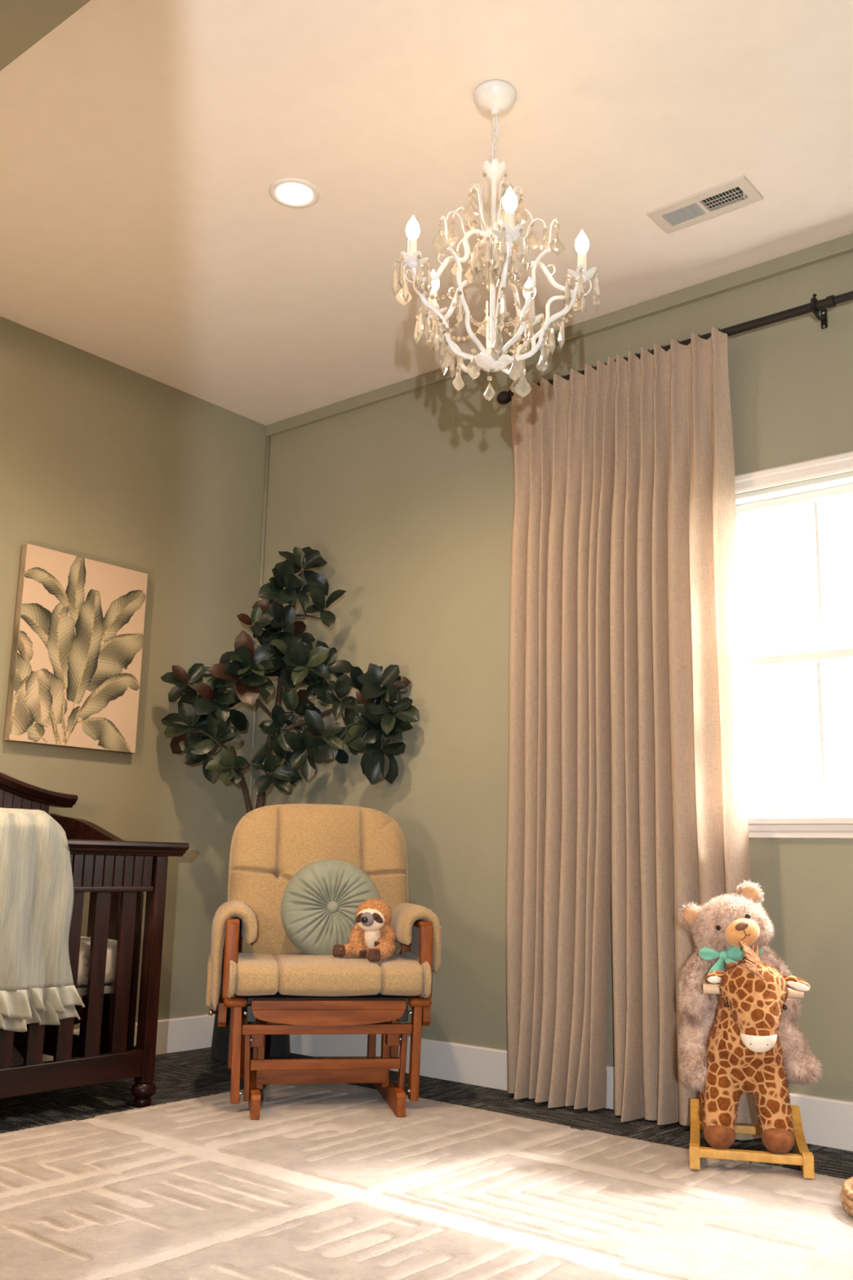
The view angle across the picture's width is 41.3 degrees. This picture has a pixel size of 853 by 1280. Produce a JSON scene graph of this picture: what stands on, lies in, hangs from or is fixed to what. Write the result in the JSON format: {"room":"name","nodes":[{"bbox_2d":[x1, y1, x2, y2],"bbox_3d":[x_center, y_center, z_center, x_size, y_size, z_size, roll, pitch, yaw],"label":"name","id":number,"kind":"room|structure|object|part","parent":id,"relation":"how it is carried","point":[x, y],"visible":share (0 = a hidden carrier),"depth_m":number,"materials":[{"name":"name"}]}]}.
{"room":"bedroom","nodes":[
{"label":"bedroom","id":0,"kind":"room"},
{"bbox_2d":[0,0,90,71],"bbox_3d":[-1.861,-1.485,2.496,1.850,0.159,1.402,-8,-14,39],"label":"wall","id":1,"kind":"structure","parent":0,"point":[23,23],"depth_m":2.52,"materials":[{"name":"green paint"}]},
{"bbox_2d":[0,315,266,1029],"bbox_3d":[-2.776,-0.148,2.713,0.120,2.840,6.440,-8,-14,39],"label":"wall","id":2,"kind":"structure","parent":0,"point":[102,460],"depth_m":4.61,"materials":[{"name":"green paint"}]},
{"bbox_2d":[4,543,147,753],"bbox_3d":[-1.327,0.046,4.335,0.035,0.730,0.545,-8,-14,39],"label":"canvas painting","id":3,"kind":"object","parent":2,"relation":"attached to","point":[77,656],"visible":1,"depth_m":4.30,"materials":[{"name":"beige fabric"}]},
{"bbox_2d":[11,1013,214,1066],"bbox_3d":[-1.928,1.337,3.401,0.016,0.128,3.598,-8,-14,39],"label":"baseboard","id":4,"kind":"structure","parent":2,"relation":"attached to","point":[195,1032],"depth_m":4.52,"materials":[{"name":"white paint"}]},
{"bbox_2d":[0,0,852,425],"bbox_3d":[-0.303,-1.875,1.009,6.200,0.100,6.200,-8,-14,39],"label":"ceiling","id":5,"kind":"structure","parent":0,"point":[144,144],"depth_m":3.25,"materials":[{"name":"beige paint"}]},
{"bbox_2d":[268,177,319,208],"bbox_3d":[-0.400,-1.350,3.422,0.154,0.006,0.154,-8,-14,39],"label":"recessed light","id":6,"kind":"object","parent":5,"relation":"in","point":[295,193],"visible":1,"depth_m":3.42,"materials":[{"name":"white glass"}]},
{"bbox_2d":[391,80,599,400],"bbox_3d":[0.168,-1.020,2.895,0.513,0.833,0.518,-8,-14,39],"label":"chandelier","id":7,"kind":"object","parent":5,"relation":"hanging from","point":[494,97],"visible":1,"depth_m":2.80,"materials":[{"name":"white metal"}]},
{"bbox_2d":[395,237,428,269],"bbox_3d":[-0.035,-0.946,2.771,0.077,0.078,0.082,-8,-14,39],"label":"candle cup","id":8,"kind":"object","parent":7,"relation":"on","point":[411,260],"depth_m":2.76,"materials":[{"name":"white metal"}]},
{"bbox_3d":[-0.034,-1.016,2.784,0.036,0.068,0.036,-8,-14,39],"label":"bulb","id":9,"kind":"part","parent":7,"relation":"part of","materials":[{"name":"white glass"}]},
{"bbox_2d":[417,290,447,319],"bbox_3d":[0.016,-0.895,3.024,0.078,0.078,0.082,-8,-14,39],"label":"candle cup","id":10,"kind":"object","parent":7,"relation":"on","point":[423,308],"depth_m":3.01,"materials":[{"name":"white metal"}]},
{"bbox_3d":[0.018,-0.965,3.038,0.036,0.068,0.036,-8,-14,39],"label":"bulb","id":11,"kind":"part","parent":7,"relation":"part of","materials":[{"name":"white glass"}]},
{"bbox_3d":[0.047,-0.801,2.787,0.199,0.206,0.020,6,-12,-25],"label":"arm","id":12,"kind":"part","parent":7,"relation":"part of","materials":[{"name":"white metal"}]},
{"bbox_3d":[0.082,-0.772,2.932,0.020,0.206,0.199,12,-15,-42],"label":"arm","id":13,"kind":"part","parent":7,"relation":"part of","materials":[{"name":"white metal"}]},
{"bbox_3d":[0.153,-1.206,2.917,0.038,0.019,0.026,30,-10,5],"label":"crown","id":14,"kind":"part","parent":7,"relation":"part of","materials":[{"name":"white metal"}]},
{"bbox_3d":[0.159,-1.208,2.902,0.026,0.019,0.038,-9,-44,43],"label":"crown","id":15,"kind":"part","parent":7,"relation":"part of","materials":[{"name":"white metal"}]},
{"bbox_3d":[0.169,-0.952,2.867,0.080,0.567,0.080,-8,-14,39],"label":"stem","id":16,"kind":"part","parent":7,"relation":"part of","materials":[{"name":"white metal"}]},
{"bbox_3d":[0.175,-1.209,2.896,0.026,0.019,0.038,1,-40,-1],"label":"crown","id":17,"kind":"part","parent":7,"relation":"part of","materials":[{"name":"white metal"}]},
{"bbox_3d":[0.177,-1.298,2.935,0.022,0.171,0.005,-6,-13,32],"label":"cord","id":18,"kind":"part","parent":7,"relation":"part of","materials":[{"name":"white ceramic"}]},
{"bbox_3d":[0.190,-1.208,2.902,0.026,0.019,0.038,12,-44,-45],"label":"crown","id":19,"kind":"part","parent":7,"relation":"part of","materials":[{"name":"white metal"}]},
{"bbox_3d":[0.176,-0.814,2.710,0.020,0.206,0.199,3,-11,-7],"label":"arm","id":20,"kind":"part","parent":7,"relation":"part of","materials":[{"name":"white metal"}]},
{"bbox_3d":[0.196,-1.205,2.917,0.038,0.019,0.026,-27,-9,-6],"label":"crown","id":21,"kind":"part","parent":7,"relation":"part of","materials":[{"name":"white metal"}]},
{"bbox_2d":[492,209,527,242],"bbox_3d":[0.195,-0.966,2.643,0.081,0.078,0.080,-8,-14,39],"label":"candle cup","id":22,"kind":"object","parent":7,"relation":"on","point":[512,233],"depth_m":2.63,"materials":[{"name":"white metal"}]},
{"bbox_3d":[0.196,-1.036,2.657,0.036,0.068,0.036,-8,-14,39],"label":"bulb","id":23,"kind":"part","parent":7,"relation":"part of","materials":[{"name":"white glass"}]},
{"bbox_3d":[0.232,-0.767,2.943,0.020,0.206,0.199,-5,-13,28],"label":"arm","id":24,"kind":"part","parent":7,"relation":"part of","materials":[{"name":"white metal"}]},
{"bbox_2d":[515,298,543,325],"bbox_3d":[0.278,-0.884,3.053,0.082,0.078,0.079,-8,-14,39],"label":"candle cup","id":25,"kind":"object","parent":7,"relation":"on","point":[538,317],"depth_m":3.03,"materials":[{"name":"white metal"}]},
{"bbox_3d":[0.279,-0.953,3.067,0.036,0.068,0.036,-8,-14,39],"label":"bulb","id":26,"kind":"part","parent":7,"relation":"part of","materials":[{"name":"white glass"}]},
{"bbox_3d":[0.290,-0.792,2.806,0.199,0.206,0.020,-1,-11,10],"label":"arm","id":27,"kind":"part","parent":7,"relation":"part of","materials":[{"name":"white metal"}]},
{"bbox_2d":[566,252,597,283],"bbox_3d":[0.388,-0.927,2.818,0.082,0.078,0.076,-8,-14,39],"label":"candle cup","id":28,"kind":"object","parent":7,"relation":"on","point":[581,273],"depth_m":2.80,"materials":[{"name":"white metal"}]},
{"bbox_3d":[0.390,-0.997,2.832,0.036,0.068,0.036,-8,-14,39],"label":"bulb","id":29,"kind":"part","parent":7,"relation":"part of","materials":[{"name":"white glass"}]},
{"bbox_2d":[646,175,763,234],"bbox_3d":[0.844,-1.312,3.434,0.316,0.023,0.138,-8,-14,39],"label":"ceiling vent","id":30,"kind":"object","parent":5,"relation":"in","point":[737,193],"visible":1,"depth_m":3.43,"materials":[{"name":"white metal"}]},
{"bbox_2d":[0,1047,852,1179],"bbox_3d":[-0.364,0.911,0.463,6.200,0.100,6.200,-8,-14,39],"label":"floor","id":31,"kind":"structure","parent":0,"point":[179,1076],"depth_m":3.57,"materials":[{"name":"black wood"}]},
{"bbox_2d":[0,772,189,1106],"bbox_3d":[-1.555,0.807,3.300,0.741,1.145,1.543,-8,-14,39],"label":"crib","id":32,"kind":"object","parent":31,"relation":"on","point":[117,873],"visible":0.76,"depth_m":3.50,"materials":[{"name":"brown wood"}]},
{"bbox_3d":[-1.821,1.276,3.420,0.026,0.080,1.352,-8,-14,39],"label":"rail","id":33,"kind":"part","parent":32,"relation":"part of","materials":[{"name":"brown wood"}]},
{"bbox_2d":[0,807,84,1031],"bbox_3d":[-1.246,0.789,3.167,0.229,0.633,0.583,-8,-14,39],"label":"blanket","id":34,"kind":"object","parent":32,"relation":"on","point":[37,985],"visible":1,"depth_m":3.23,"materials":[{"name":"white fabric"}]},
{"bbox_3d":[-1.317,1.207,3.012,0.030,0.080,1.352,-8,-14,39],"label":"rail","id":35,"kind":"part","parent":32,"relation":"part of","materials":[{"name":"brown wood"}]},
{"bbox_3d":[-1.115,0.676,3.871,0.645,0.170,0.040,-8,-14,39],"label":"rail","id":36,"kind":"part","parent":32,"relation":"part of","materials":[{"name":"brown wood"}]},
{"bbox_3d":[-1.132,1.353,3.739,0.611,0.080,0.022,-8,-14,39],"label":"rail","id":37,"kind":"part","parent":32,"relation":"part of","materials":[{"name":"brown wood"}]},
{"bbox_2d":[76,936,117,986],"bbox_3d":[-1.563,0.945,3.275,0.580,0.135,1.280,-8,-14,39],"label":"mattress","id":38,"kind":"object","parent":32,"relation":"on","point":[85,944],"visible":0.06,"depth_m":3.50,"materials":[{"name":"white fabric"}]},
{"bbox_3d":[-1.302,0.688,3.112,0.030,0.016,1.324,-8,-14,39],"label":"bead rail","id":39,"kind":"part","parent":32,"relation":"part of","materials":[{"name":"brown wood"}]},
{"bbox_3d":[-0.874,1.034,3.591,0.046,0.684,0.046,-8,-14,39],"label":"post","id":40,"kind":"part","parent":32,"relation":"part of","materials":[{"name":"brown wood"}]},
{"bbox_2d":[160,546,419,1063],"bbox_3d":[-0.544,0.592,4.503,1.058,2.072,0.474,0,-11,5],"label":"potted plant","id":41,"kind":"object","parent":31,"relation":"on","point":[202,719],"visible":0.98,"depth_m":4.50,"materials":[{"name":"green plant"}]},
{"bbox_2d":[210,950,289,1063],"bbox_3d":[-0.682,1.414,4.437,0.306,0.430,0.306,-8,-14,39],"label":"planter","id":42,"kind":"object","parent":41,"relation":"attached to","point":[277,1046],"depth_m":4.31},
{"bbox_2d":[0,1083,852,1279],"bbox_3d":[-0.088,1.143,1.924,3.162,0.015,2.848,-8,-14,39],"label":"area rug","id":43,"kind":"object","parent":31,"relation":"on","point":[328,1183],"visible":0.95,"depth_m":2.54,"materials":[{"name":"beige carpet"}]},
{"bbox_2d":[205,804,441,1119],"bbox_3d":[-0.344,1.010,3.768,0.748,0.945,0.725,3,-11,-10],"label":"glider chair","id":44,"kind":"object","parent":43,"relation":"on","point":[295,992],"visible":0.8,"depth_m":3.54,"materials":[{"name":"beige fabric"}]},
{"bbox_3d":[-0.669,1.170,3.553,0.030,0.020,0.020,3,-11,-10],"label":"lock knob","id":45,"kind":"part","parent":44,"relation":"part of","materials":[{"name":"gold metal"}]},
{"bbox_3d":[-0.665,1.195,3.673,0.024,0.071,0.360,3,-11,-10],"label":"panel","id":46,"kind":"part","parent":44,"relation":"part of","materials":[{"name":"brown wood"}]},
{"bbox_3d":[-0.675,1.061,3.863,0.036,0.230,0.036,3,-11,-10],"label":"arm post","id":47,"kind":"part","parent":44,"relation":"part of","materials":[{"name":"brown wood"}]},
{"bbox_3d":[-0.655,1.315,3.839,0.027,0.262,0.045,3,-11,-10],"label":"leg","id":48,"kind":"part","parent":44,"relation":"part of","materials":[{"name":"brown wood"}]},
{"bbox_3d":[-0.604,0.990,3.491,0.042,0.230,0.036,3,-11,-10],"label":"arm post","id":49,"kind":"part","parent":44,"relation":"part of","materials":[{"name":"brown wood"}]},
{"bbox_3d":[-0.638,0.913,3.701,0.042,0.020,0.400,3,-11,-10],"label":"arm","id":50,"kind":"part","parent":44,"relation":"part of","materials":[{"name":"brown wood"}]},
{"bbox_3d":[-0.621,1.144,3.650,0.072,0.027,0.460,3,-11,-10],"label":"arm rail","id":51,"kind":"part","parent":44,"relation":"part of","materials":[{"name":"brown wood"}]},
{"bbox_3d":[-0.578,1.254,3.430,0.033,0.282,0.045,3,-11,-10],"label":"leg","id":52,"kind":"part","parent":44,"relation":"part of","materials":[{"name":"brown wood"}]},
{"bbox_3d":[-0.618,1.371,3.814,0.017,0.199,0.036,3,-11,-10],"label":"swing arm","id":53,"kind":"part","parent":44,"relation":"part of","materials":[{"name":"brown wood"}]},
{"bbox_3d":[-0.550,1.302,3.457,0.024,0.199,0.036,3,-11,-10],"label":"swing arm","id":54,"kind":"part","parent":44,"relation":"part of","materials":[{"name":"brown wood"}]},
{"bbox_3d":[-0.578,1.362,3.844,0.022,0.184,0.045,3,-11,-10],"label":"post","id":55,"kind":"part","parent":44,"relation":"part of","materials":[{"name":"brown wood"}]},
{"bbox_3d":[-0.547,1.252,3.706,0.022,0.034,0.360,3,-11,-10],"label":"rail","id":56,"kind":"part","parent":44,"relation":"part of","materials":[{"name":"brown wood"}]},
{"bbox_3d":[-0.519,1.303,3.535,0.022,0.184,0.045,3,-11,-10],"label":"post","id":57,"kind":"part","parent":44,"relation":"part of","materials":[{"name":"brown wood"}]},
{"bbox_2d":[229,804,407,955],"bbox_3d":[-0.380,0.867,4.014,0.630,0.560,0.232,3,-11,-10],"label":"cushion","id":58,"kind":"object","parent":44,"relation":"on","point":[270,844],"depth_m":4.02,"materials":[{"name":"beige fabric"}]},
{"bbox_3d":[-0.309,1.307,3.484,0.462,0.030,0.020,3,-11,-10],"label":"cross rail","id":59,"kind":"part","parent":44,"relation":"part of","materials":[{"name":"brown wood"}]},
{"bbox_3d":[-0.304,1.200,3.489,0.525,0.029,0.022,3,-11,-10],"label":"rail","id":60,"kind":"part","parent":44,"relation":"part of","materials":[{"name":"brown wood"}]},
{"bbox_2d":[231,952,427,996],"bbox_3d":[-0.334,1.089,3.690,0.612,0.114,0.490,3,-11,-10],"label":"seat cushion","id":61,"kind":"object","parent":44,"relation":"on","point":[253,974],"depth_m":3.48,"materials":[{"name":"beige fabric"}]},
{"bbox_2d":[280,859,380,955],"bbox_3d":[-0.320,0.909,3.817,0.344,0.332,0.161,3,-11,-10],"label":"round cushion","id":62,"kind":"object","parent":44,"relation":"on","point":[319,903],"visible":0.88,"depth_m":3.77,"materials":[{"name":"green fabric"}]},
{"bbox_2d":[332,897,396,961],"bbox_3d":[-0.179,0.938,3.669,0.173,0.199,0.209,-7,-14,35],"label":"plush sloth","id":63,"kind":"object","parent":44,"relation":"on","point":[372,936],"visible":1,"depth_m":3.67,"materials":[{"name":"fur"}]},
{"bbox_3d":[-0.191,1.385,3.914,0.022,0.184,0.045,3,-11,-10],"label":"post","id":64,"kind":"part","parent":44,"relation":"part of","materials":[{"name":"brown wood"}]},
{"bbox_3d":[-0.132,1.325,3.605,0.022,0.184,0.045,3,-11,-10],"label":"post","id":65,"kind":"part","parent":44,"relation":"part of","materials":[{"name":"brown wood"}]},
{"bbox_3d":[-0.112,1.346,3.937,0.027,0.262,0.045,3,-11,-10],"label":"leg","id":66,"kind":"part","parent":44,"relation":"part of","materials":[{"name":"brown wood"}]},
{"bbox_3d":[-0.076,1.329,3.542,0.024,0.199,0.036,3,-11,-10],"label":"swing arm","id":67,"kind":"part","parent":44,"relation":"part of","materials":[{"name":"brown wood"}]},
{"bbox_3d":[-0.074,1.095,3.971,0.036,0.230,0.036,3,-11,-10],"label":"arm post","id":68,"kind":"part","parent":44,"relation":"part of","materials":[{"name":"brown wood"}]},
{"bbox_3d":[-0.035,1.286,3.528,0.033,0.282,0.045,3,-11,-10],"label":"leg","id":69,"kind":"part","parent":44,"relation":"part of","materials":[{"name":"brown wood"}]},
{"bbox_3d":[-0.059,1.176,3.751,0.072,0.027,0.460,3,-11,-10],"label":"arm rail","id":70,"kind":"part","parent":44,"relation":"part of","materials":[{"name":"brown wood"}]},
{"bbox_3d":[-0.032,1.231,3.787,0.024,0.071,0.360,3,-11,-10],"label":"panel","id":71,"kind":"part","parent":44,"relation":"part of","materials":[{"name":"brown wood"}]},
{"bbox_3d":[-0.036,0.948,3.810,0.042,0.020,0.400,3,-11,-10],"label":"arm","id":72,"kind":"part","parent":44,"relation":"part of","materials":[{"name":"brown wood"}]},
{"bbox_3d":[-0.003,1.024,3.600,0.042,0.230,0.036,3,-11,-10],"label":"arm post","id":73,"kind":"part","parent":44,"relation":"part of","materials":[{"name":"brown wood"}]},
{"bbox_2d":[689,941,814,1178],"bbox_3d":[0.860,1.089,3.024,0.313,0.556,0.466,-1,-11,13],"label":"giraffe","id":74,"kind":"object","parent":43,"relation":"on","point":[745,1052],"visible":0.98,"depth_m":2.90,"materials":[{"name":"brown fabric"}]},
{"bbox_2d":[676,879,823,1093],"bbox_3d":[0.883,0.945,3.122,0.393,0.564,0.336,-1,-11,13],"label":"teddy bear","id":75,"kind":"object","parent":74,"relation":"on","point":[717,926],"visible":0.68,"depth_m":3.09},
{"bbox_3d":[0.866,0.931,2.999,0.256,0.025,0.024,-1,-11,13],"label":"handle","id":76,"kind":"part","parent":74,"relation":"part of","materials":[{"name":"beige wood"}]},
{"bbox_2d":[840,1176,852,1216],"bbox_3d":[1.098,1.250,2.504,0.341,0.051,0.342,-8,-14,39],"label":"woven basket","id":77,"kind":"object","parent":43,"relation":"on","point":[846,1195],"visible":1,"depth_m":2.52,"materials":[{"name":"beige wicker"}]},
{"bbox_2d":[251,252,852,1102],"bbox_3d":[1.683,0.034,3.140,6.200,2.740,0.160,-8,-14,39],"label":"wall","id":78,"kind":"structure","parent":0,"point":[407,500],"depth_m":4.26,"materials":[{"name":"green paint"}]},
{"bbox_2d":[248,435,270,805],"bbox_3d":[-0.762,0.308,5.019,0.018,2.560,0.017,-8,-14,39],"label":"trim","id":79,"kind":"structure","parent":78,"relation":"attached to","point":[268,442],"depth_m":5.15,"materials":[{"name":"green paint"}]},
{"bbox_2d":[266,233,852,436],"bbox_3d":[1.654,-1.299,3.330,6.196,0.051,0.021,-8,-14,39],"label":"trim","id":80,"kind":"structure","parent":78,"relation":"attached to","point":[843,245],"depth_m":4.05,"materials":[{"name":"green paint"}]},
{"bbox_2d":[288,1034,852,1151],"bbox_3d":[1.604,1.300,2.818,6.182,0.128,0.016,-8,-14,39],"label":"baseboard","id":81,"kind":"structure","parent":78,"relation":"attached to","point":[825,1122],"depth_m":3.97,"materials":[{"name":"white paint"}]},
{"bbox_2d":[496,290,852,404],"bbox_3d":[1.341,-1.054,3.476,2.718,0.078,0.119,-8,-14,39],"label":"curtain rod","id":82,"kind":"object","parent":78,"relation":"attached to","point":[504,397],"visible":0.62,"depth_m":3.61,"materials":[{"name":"black metal"}]},
{"bbox_2d":[506,356,616,1111],"bbox_3d":[0.461,0.268,3.861,0.477,2.491,0.127,-8,-14,39],"label":"linen curtain","id":83,"kind":"object","parent":82,"relation":"hanging from","point":[559,837],"visible":0.99,"depth_m":3.86,"materials":[{"name":"beige fabric"}]},
{"bbox_3d":[0.789,-0.986,3.883,1.215,0.029,0.029,-8,-14,39],"label":"rod","id":84,"kind":"part","parent":82,"relation":"part of","materials":[{"name":"black metal"}]},
{"bbox_2d":[609,326,761,1140],"bbox_3d":[0.778,0.224,3.600,0.482,2.492,0.135,-8,-14,39],"label":"linen curtain","id":85,"kind":"object","parent":82,"relation":"hanging from","point":[680,822],"visible":0.92,"depth_m":3.61,"materials":[{"name":"beige fabric"}]},
{"bbox_3d":[1.813,-1.126,3.054,1.445,0.025,0.025,-8,-14,39],"label":"rod","id":86,"kind":"part","parent":82,"relation":"part of","materials":[{"name":"black metal"}]},
{"bbox_2d":[734,451,852,838],"bbox_3d":[1.516,-0.021,3.243,1.535,1.170,0.154,-8,-14,39],"label":"window","id":87,"kind":"structure","parent":78,"relation":"in","point":[831,477],"depth_m":3.54,"materials":[{"name":"white paint"}]},
{"bbox_3d":[1.493,-0.576,3.309,1.515,0.058,0.024,-8,-14,39],"label":"head casing","id":88,"kind":"part","parent":87,"relation":"part of","materials":[{"name":"white paint"}]},
{"bbox_3d":[1.556,-0.240,3.329,1.367,0.565,0.032,-8,-14,39],"label":"sash","id":89,"kind":"part","parent":87,"relation":"part of","materials":[{"name":"white plastic"}]},
{"bbox_3d":[1.520,0.235,3.205,1.367,0.489,0.032,-8,-14,39],"label":"sash","id":90,"kind":"part","parent":87,"relation":"part of","materials":[{"name":"white plastic"}]},
{"bbox_3d":[1.485,0.517,3.114,1.535,0.062,0.094,-8,-14,39],"label":"sill","id":91,"kind":"part","parent":87,"relation":"part of","materials":[{"name":"white paint"}]},
{"bbox_3d":[1.525,0.491,3.168,1.415,0.030,0.090,-8,-14,39],"label":"frame sill","id":92,"kind":"part","parent":87,"relation":"part of","materials":[{"name":"white plastic"}]}
]}

